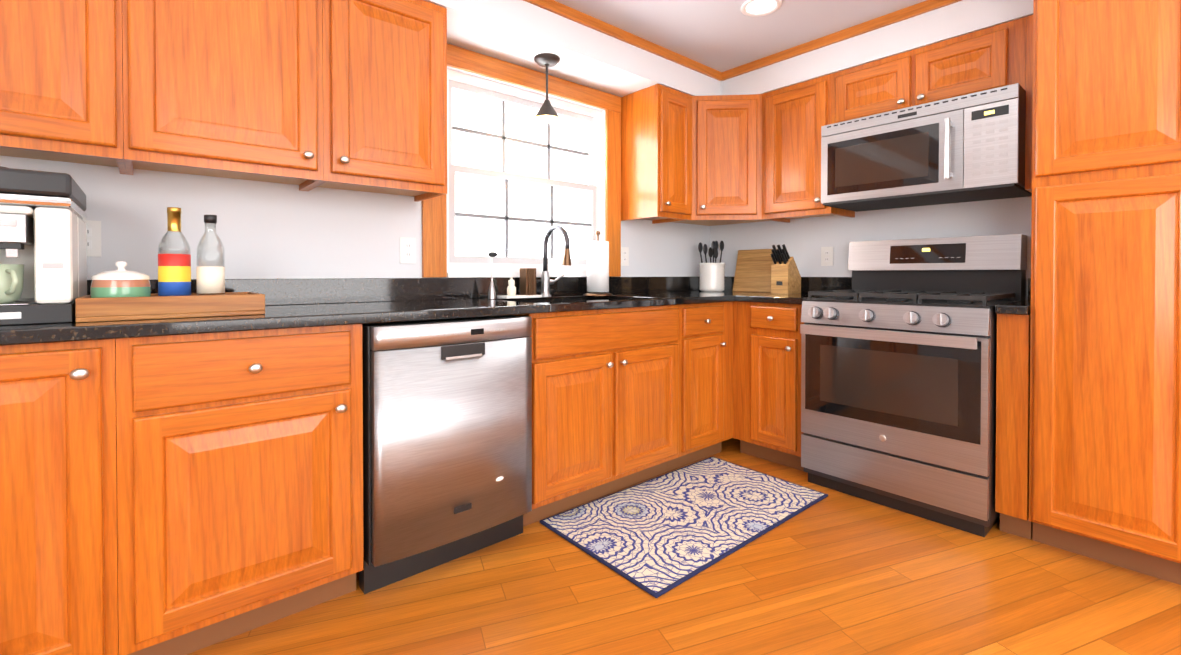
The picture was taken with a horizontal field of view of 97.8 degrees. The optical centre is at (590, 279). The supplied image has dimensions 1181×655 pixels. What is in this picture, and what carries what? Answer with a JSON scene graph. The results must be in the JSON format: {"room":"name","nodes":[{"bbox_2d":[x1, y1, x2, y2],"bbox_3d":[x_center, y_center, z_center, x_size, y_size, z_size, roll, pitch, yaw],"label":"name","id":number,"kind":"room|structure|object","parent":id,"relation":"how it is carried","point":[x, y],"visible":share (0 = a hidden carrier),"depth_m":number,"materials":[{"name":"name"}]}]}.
{"room":"kitchen","nodes":[
{"label":"kitchen","id":0,"kind":"room"},
{"bbox_2d":[0,66,709,279],"bbox_3d":[-1.282,-0.150,2.028,5.840,2.340,0.120,-1,1,-41],"label":"wall","id":1,"kind":"structure","parent":0,"point":[268,230],"depth_m":2.00,"materials":[{"name":"white paint"}]},
{"bbox_2d":[0,0,126,174],"bbox_3d":[-1.664,-0.726,1.376,0.619,0.762,0.359,-1,1,-41],"label":"upper cabinet","id":2,"kind":"object","parent":1,"relation":"attached to","point":[61,80],"visible":0.97,"depth_m":1.40,"materials":[{"name":"brown wood"}]},
{"bbox_2d":[83,220,100,256],"bbox_3d":[-1.620,-0.131,1.653,0.072,0.116,0.008,-1,1,-41],"label":"electrical outlet","id":3,"kind":"object","parent":1,"relation":"attached to","point":[93,238],"visible":0.48,"depth_m":1.66,"materials":[{"name":"white plastic"}]},
{"bbox_2d":[122,0,322,190],"bbox_3d":[-1.230,-0.730,1.748,0.524,0.762,0.359,-1,1,-41],"label":"upper cabinet","id":4,"kind":"object","parent":1,"relation":"attached to","point":[233,89],"visible":1,"depth_m":1.63,"materials":[{"name":"brown wood"}]},
{"bbox_2d":[304,0,446,201],"bbox_3d":[-0.853,-0.734,2.072,0.467,0.762,0.359,-1,1,-41],"label":"upper cabinet","id":5,"kind":"object","parent":1,"relation":"attached to","point":[384,96],"visible":1,"depth_m":1.95,"materials":[{"name":"brown wood"}]},
{"bbox_2d":[87,276,699,305],"bbox_3d":[-0.563,0.043,2.549,3.828,0.102,0.024,-1,1,-41],"label":"backsplash","id":6,"kind":"structure","parent":1,"relation":"attached to","point":[309,291],"depth_m":2.31,"materials":[{"name":"black stone"}]},
{"bbox_2d":[400,237,415,262],"bbox_3d":[-0.827,-0.131,2.334,0.072,0.116,0.008,-1,1,-41],"label":"electrical outlet","id":7,"kind":"object","parent":1,"relation":"attached to","point":[407,250],"visible":1,"depth_m":2.33,"materials":[{"name":"white plastic"}]},
{"bbox_2d":[447,273,586,276],"bbox_3d":[-0.301,-0.023,2.789,1.029,0.021,0.065,-1,1,-41],"label":"window sill","id":8,"kind":"structure","parent":1,"relation":"attached to","point":[510,274],"depth_m":2.63,"materials":[{"name":"white plastic"}]},
{"bbox_2d":[422,43,620,277],"bbox_3d":[-0.295,-0.565,2.776,1.259,1.106,0.021,-1,1,-41],"label":"window frame","id":9,"kind":"structure","parent":1,"relation":"in","point":[434,237],"depth_m":2.77,"materials":[{"name":"brown wood"}]},
{"bbox_2d":[446,69,601,272],"bbox_3d":[-0.345,-0.526,2.835,1.029,0.985,0.070,-1,1,-41],"label":"window","id":10,"kind":"structure","parent":1,"relation":"in","point":[485,88],"depth_m":2.77,"materials":[{"name":"white plastic"}]},
{"bbox_2d":[621,247,628,265],"bbox_3d":[0.213,-0.143,3.226,0.072,0.116,0.008,-1,1,-41],"label":"electrical outlet","id":11,"kind":"object","parent":1,"relation":"attached to","point":[624,256],"visible":0.98,"depth_m":3.23,"materials":[{"name":"white plastic"}]},
{"bbox_2d":[621,84,691,223],"bbox_3d":[0.419,-0.745,3.163,0.308,0.762,0.359,-1,1,-41],"label":"upper cabinet","id":12,"kind":"object","parent":1,"relation":"attached to","point":[656,153],"visible":1,"depth_m":3.06,"materials":[{"name":"brown wood"}]},
{"bbox_2d":[675,94,769,225],"bbox_3d":[0.849,-0.748,3.367,0.610,0.762,0.610,-1,1,-41],"label":"upper cabinet","id":13,"kind":"object","parent":1,"relation":"attached to","point":[726,159],"visible":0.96,"depth_m":3.14,"materials":[{"name":"brown wood"}]},
{"bbox_2d":[186,438,1180,654],"bbox_3d":[0.255,1.089,0.250,5.840,0.100,4.840,-1,1,-41],"label":"floor","id":14,"kind":"structure","parent":0,"point":[834,572],"depth_m":1.63,"materials":[{"name":"brown wood"}]},
{"bbox_2d":[0,339,118,654],"bbox_3d":[-1.570,0.585,1.272,0.609,0.885,0.659,-1,1,-41],"label":"base cabinet","id":15,"kind":"object","parent":14,"relation":"on","point":[58,526],"visible":0.98,"depth_m":1.19,"materials":[{"name":"brown wood"}]},
{"bbox_2d":[116,324,362,654],"bbox_3d":[-1.121,0.581,1.658,0.574,0.885,0.659,-1,1,-41],"label":"base cabinet","id":16,"kind":"object","parent":14,"relation":"on","point":[239,482],"visible":1,"depth_m":1.40,"materials":[{"name":"brown wood"}]},
{"bbox_2d":[359,315,531,593],"bbox_3d":[-0.654,0.583,2.044,0.611,0.874,0.655,-1,1,-41],"label":"dishwasher","id":17,"kind":"object","parent":14,"relation":"on","point":[447,440],"visible":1,"depth_m":1.76,"materials":[{"name":"silver metal"}]},
{"bbox_2d":[516,305,678,526],"bbox_3d":[-0.077,0.572,2.554,0.914,0.885,0.659,-1,1,-41],"label":"base cabinet","id":18,"kind":"object","parent":14,"relation":"on","point":[605,402],"visible":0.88,"depth_m":2.28,"materials":[{"name":"brown wood"}]},
{"bbox_2d":[0,291,735,345],"bbox_3d":[-0.359,0.114,2.313,3.828,0.034,0.650,-1,1,-41],"label":"countertop","id":19,"kind":"structure","parent":18,"relation":"on","point":[296,316],"depth_m":1.65,"materials":[{"name":"black stone"}]},
{"bbox_2d":[0,301,75,324],"bbox_3d":[-1.522,0.082,1.365,0.244,0.049,0.436,-1,1,-41],"label":"espresso machine","id":20,"kind":"object","parent":19,"relation":"on","point":[21,313],"visible":0.69,"depth_m":1.24,"materials":[{"name":"black plastic"}]},
{"bbox_2d":[0,264,23,302],"bbox_3d":[-1.432,0.011,1.241,0.090,0.094,0.112,-1,1,-41],"label":"mug","id":21,"kind":"object","parent":20,"relation":"on","point":[11,281],"visible":1,"depth_m":1.24,"materials":[{"name":"green ceramic"}]},
{"bbox_2d":[0,204,86,303],"bbox_3d":[-1.526,-0.059,1.369,0.244,0.239,0.423,-1,1,-41],"label":"espresso machine","id":22,"kind":"object","parent":20,"relation":"on","point":[60,235],"visible":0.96,"depth_m":1.28,"materials":[{"name":"white plastic"}]},
{"bbox_2d":[0,213,63,267],"bbox_3d":[-1.431,-0.058,1.248,0.226,0.192,0.151,-1,1,-41],"label":"espresso machine","id":23,"kind":"object","parent":22,"relation":"attached to","point":[16,233],"visible":0.9,"depth_m":1.22,"materials":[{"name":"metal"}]},
{"bbox_2d":[0,166,86,219],"bbox_3d":[-1.525,-0.239,1.366,0.248,0.120,0.427,-1,1,-41],"label":"espresso machine","id":24,"kind":"object","parent":22,"relation":"on","point":[33,189],"visible":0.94,"depth_m":1.25,"materials":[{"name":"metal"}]},
{"bbox_2d":[75,292,264,321],"bbox_3d":[-1.209,0.075,1.507,0.401,0.060,0.270,-1,1,-41],"label":"serving tray","id":25,"kind":"object","parent":19,"relation":"on","point":[89,309],"visible":1,"depth_m":1.39,"materials":[{"name":"brown wood"}]},
{"bbox_2d":[90,261,150,297],"bbox_3d":[-1.296,0.021,1.424,0.124,0.143,0.124,-1,1,-41],"label":"sugar pot","id":26,"kind":"object","parent":25,"relation":"on","point":[120,281],"visible":0.79,"depth_m":1.38,"materials":[{"name":"white ceramic"}]},
{"bbox_2d":[158,207,190,295],"bbox_3d":[-1.212,-0.058,1.502,0.075,0.300,0.075,-1,1,-41],"label":"syrup bottle","id":27,"kind":"object","parent":25,"relation":"on","point":[174,274],"visible":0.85,"depth_m":1.48,"materials":[{"name":"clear glass"}]},
{"bbox_2d":[196,215,224,295],"bbox_3d":[-1.148,-0.051,1.558,0.069,0.285,0.069,-1,1,-41],"label":"clear bottle","id":28,"kind":"object","parent":25,"relation":"on","point":[211,279],"visible":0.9,"depth_m":1.54,"materials":[{"name":"clear glass"}]},
{"bbox_2d":[488,252,497,298],"bbox_3d":[-0.473,-0.020,2.499,0.053,0.228,0.040,-1,1,-41],"label":"dish brush","id":29,"kind":"object","parent":19,"relation":"on","point":[491,293],"visible":1,"depth_m":2.49,"materials":[{"name":"metal"}]},
{"bbox_2d":[497,268,541,298],"bbox_3d":[-0.358,0.018,2.599,0.205,0.150,0.100,-1,1,-41],"label":"sink caddy","id":30,"kind":"object","parent":19,"relation":"on","point":[527,282],"visible":1,"depth_m":2.61,"materials":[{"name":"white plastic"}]},
{"bbox_2d":[541,225,571,296],"bbox_3d":[-0.148,-0.094,2.694,0.149,0.372,0.239,-1,1,-41],"label":"faucet","id":31,"kind":"object","parent":19,"relation":"on","point":[546,282],"visible":0.96,"depth_m":2.71,"materials":[{"name":"metal"}]},
{"bbox_2d":[583,231,612,295],"bbox_3d":[0.041,-0.091,2.874,0.164,0.362,0.164,-1,1,-41],"label":"paper towel holder","id":32,"kind":"object","parent":19,"relation":"on","point":[597,267],"visible":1,"depth_m":2.82,"materials":[{"name":"white paper"}]},
{"bbox_2d":[698,241,724,291],"bbox_3d":[0.835,-0.093,3.540,0.184,0.352,0.180,-1,1,-41],"label":"utensil crock","id":33,"kind":"object","parent":19,"relation":"on","point":[711,276],"visible":1,"depth_m":3.47,"materials":[{"name":"white ceramic"}]},
{"bbox_2d":[733,249,772,292],"bbox_3d":[1.099,-0.058,3.446,0.089,0.285,0.290,-1,1,-41],"label":"cutting board","id":34,"kind":"object","parent":19,"relation":"on","point":[753,271],"visible":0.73,"depth_m":3.44,"materials":[{"name":"brown wood"}]},
{"bbox_2d":[539,457,827,597],"bbox_3d":[0.449,1.011,2.280,1.180,0.010,0.660,-1,1,-40],"label":"rug","id":35,"kind":"object","parent":14,"relation":"on","point":[657,537],"visible":0.96,"depth_m":2.16,"materials":[{"name":"multicoloured fabric"}]},
{"bbox_2d":[667,302,732,471],"bbox_3d":[0.452,0.567,3.008,0.479,0.885,0.659,-1,1,-41],"label":"base cabinet","id":36,"kind":"object","parent":14,"relation":"on","point":[705,380],"visible":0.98,"depth_m":2.76,"materials":[{"name":"brown wood"}]},
{"bbox_2d":[733,301,803,470],"bbox_3d":[1.169,0.567,2.970,0.659,0.885,0.433,-1,1,-41],"label":"base cabinet","id":37,"kind":"object","parent":14,"relation":"on","point":[766,381],"visible":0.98,"depth_m":2.78,"materials":[{"name":"brown wood"}]},
{"bbox_2d":[736,292,833,304],"bbox_3d":[1.189,0.107,2.950,0.648,0.034,0.391,-1,1,-41],"label":"countertop","id":38,"kind":"structure","parent":37,"relation":"on","point":[760,297],"depth_m":2.78,"materials":[{"name":"black stone"}]},
{"bbox_2d":[770,244,800,293],"bbox_3d":[1.196,-0.062,3.173,0.199,0.299,0.110,-1,1,-41],"label":"knife block","id":39,"kind":"object","parent":38,"relation":"on","point":[785,277],"visible":1,"depth_m":3.13,"materials":[{"name":"brown wood"}]},
{"bbox_2d":[800,234,1026,536],"bbox_3d":[1.525,0.404,2.475,0.740,1.222,0.758,-1,1,-41],"label":"range","id":40,"kind":"object","parent":14,"relation":"on","point":[898,369],"visible":1,"depth_m":2.28,"materials":[{"name":"grey metal"}]},
{"bbox_2d":[995,314,1032,539],"bbox_3d":[1.865,0.576,2.198,0.608,0.885,0.097,-1,1,-41],"label":"base cabinet","id":41,"kind":"object","parent":14,"relation":"on","point":[1012,421],"visible":0.62,"depth_m":2.00,"materials":[{"name":"brown wood"}]},
{"bbox_2d":[995,300,1030,314],"bbox_3d":[1.851,0.115,2.180,0.646,0.034,0.098,-1,1,-41],"label":"countertop","id":42,"kind":"structure","parent":41,"relation":"on","point":[1020,307],"depth_m":1.97,"materials":[{"name":"black stone"}]},
{"bbox_2d":[1029,0,1180,584],"bbox_3d":[2.030,-0.046,1.959,0.659,2.134,0.460,-1,1,-41],"label":"tall cabinet","id":43,"kind":"object","parent":14,"relation":"on","point":[1105,418],"visible":1,"depth_m":1.79,"materials":[{"name":"brown wood"}]},
{"bbox_2d":[424,0,1032,96],"bbox_3d":[-0.455,-1.208,1.053,5.600,0.203,2.420,-1,1,-41],"label":"soffit","id":44,"kind":"structure","parent":0,"point":[522,33],"depth_m":2.59,"materials":[{"name":"white paint"}]},
{"bbox_2d":[534,53,559,122],"bbox_3d":[-0.222,-0.970,2.626,0.136,0.308,0.136,-1,1,-41],"label":"pendant light","id":45,"kind":"object","parent":44,"relation":"hanging from","point":[546,113],"visible":1,"depth_m":2.60,"materials":[{"name":"grey metal"}]},
{"bbox_2d":[523,0,721,80],"bbox_3d":[-1.157,-1.291,1.614,5.266,0.050,0.016,-1,1,-41],"label":"crown molding","id":46,"kind":"structure","parent":44,"relation":"attached to","point":[565,11],"depth_m":2.74,"materials":[{"name":"brown wood"}]},
{"bbox_2d":[722,0,961,80],"bbox_3d":[1.409,-1.300,2.431,0.338,0.050,2.086,-1,1,-41],"label":"crown molding","id":47,"kind":"structure","parent":44,"relation":"attached to","point":[886,20],"depth_m":2.74,"materials":[{"name":"brown wood"}]},
{"bbox_2d":[554,0,925,71],"bbox_3d":[0.255,-1.351,0.224,5.840,0.100,4.840,-1,1,-41],"label":"ceiling","id":48,"kind":"structure","parent":0,"point":[721,35],"depth_m":2.66,"materials":[{"name":"white paint"}]},
{"bbox_2d":[741,0,781,16],"bbox_3d":[0.826,-1.320,2.496,0.190,0.010,0.190,-1,1,-41],"label":"recessed light","id":49,"kind":"object","parent":48,"relation":"in","point":[761,7],"visible":1,"depth_m":2.50,"materials":[{"name":"white plastic"}]},
{"bbox_2d":[710,196,1031,299],"bbox_3d":[2.464,-0.150,2.054,0.120,2.340,4.720,-1,1,-41],"label":"wall","id":50,"kind":"structure","parent":0,"point":[804,240],"depth_m":2.99,"materials":[{"name":"white paint"}]},
{"bbox_2d":[724,276,851,292],"bbox_3d":[1.222,0.034,3.392,0.022,0.102,1.021,-1,1,-41],"label":"backsplash","id":51,"kind":"structure","parent":50,"relation":"attached to","point":[808,284],"depth_m":3.16,"materials":[{"name":"black stone"}]},
{"bbox_2d":[762,74,854,222],"bbox_3d":[1.278,-0.744,3.059,0.359,0.762,0.418,-1,1,-41],"label":"upper cabinet","id":52,"kind":"object","parent":50,"relation":"attached to","point":[795,117],"visible":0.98,"depth_m":2.96,"materials":[{"name":"brown wood"}]},
{"bbox_2d":[821,247,832,265],"bbox_3d":[1.444,-0.140,3.144,0.008,0.116,0.072,-1,1,-41],"label":"electrical outlet","id":53,"kind":"object","parent":50,"relation":"attached to","point":[826,256],"visible":1,"depth_m":3.14,"materials":[{"name":"white plastic"}]},
{"bbox_2d":[832,17,1025,123],"bbox_3d":[1.682,-0.965,2.586,0.359,0.310,0.820,-1,1,-41],"label":"upper cabinet","id":54,"kind":"object","parent":50,"relation":"attached to","point":[993,57],"visible":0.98,"depth_m":2.43,"materials":[{"name":"brown wood"}]},
{"bbox_2d":[821,83,1031,211],"bbox_3d":[1.629,-0.597,2.539,0.500,0.418,0.812,-1,1,-41],"label":"microwave","id":55,"kind":"object","parent":54,"relation":"attached to","point":[966,148],"visible":1,"depth_m":2.36,"materials":[{"name":"grey metal"}]},
{"bbox_2d":[1025,15,1032,192],"bbox_3d":[1.987,-0.750,2.265,0.300,0.734,0.066,-1,1,-41],"label":"upper cabinet","id":56,"kind":"object","parent":50,"relation":"attached to","point":[1029,102],"visible":0.25,"depth_m":2.18,"materials":[{"name":"brown wood"}]},
{"label":"outside","id":57,"kind":"structure","parent":0,"visible":0},
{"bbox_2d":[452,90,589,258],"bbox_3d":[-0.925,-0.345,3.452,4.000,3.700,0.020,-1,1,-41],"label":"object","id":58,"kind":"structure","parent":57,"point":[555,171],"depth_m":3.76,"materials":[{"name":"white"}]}
]}

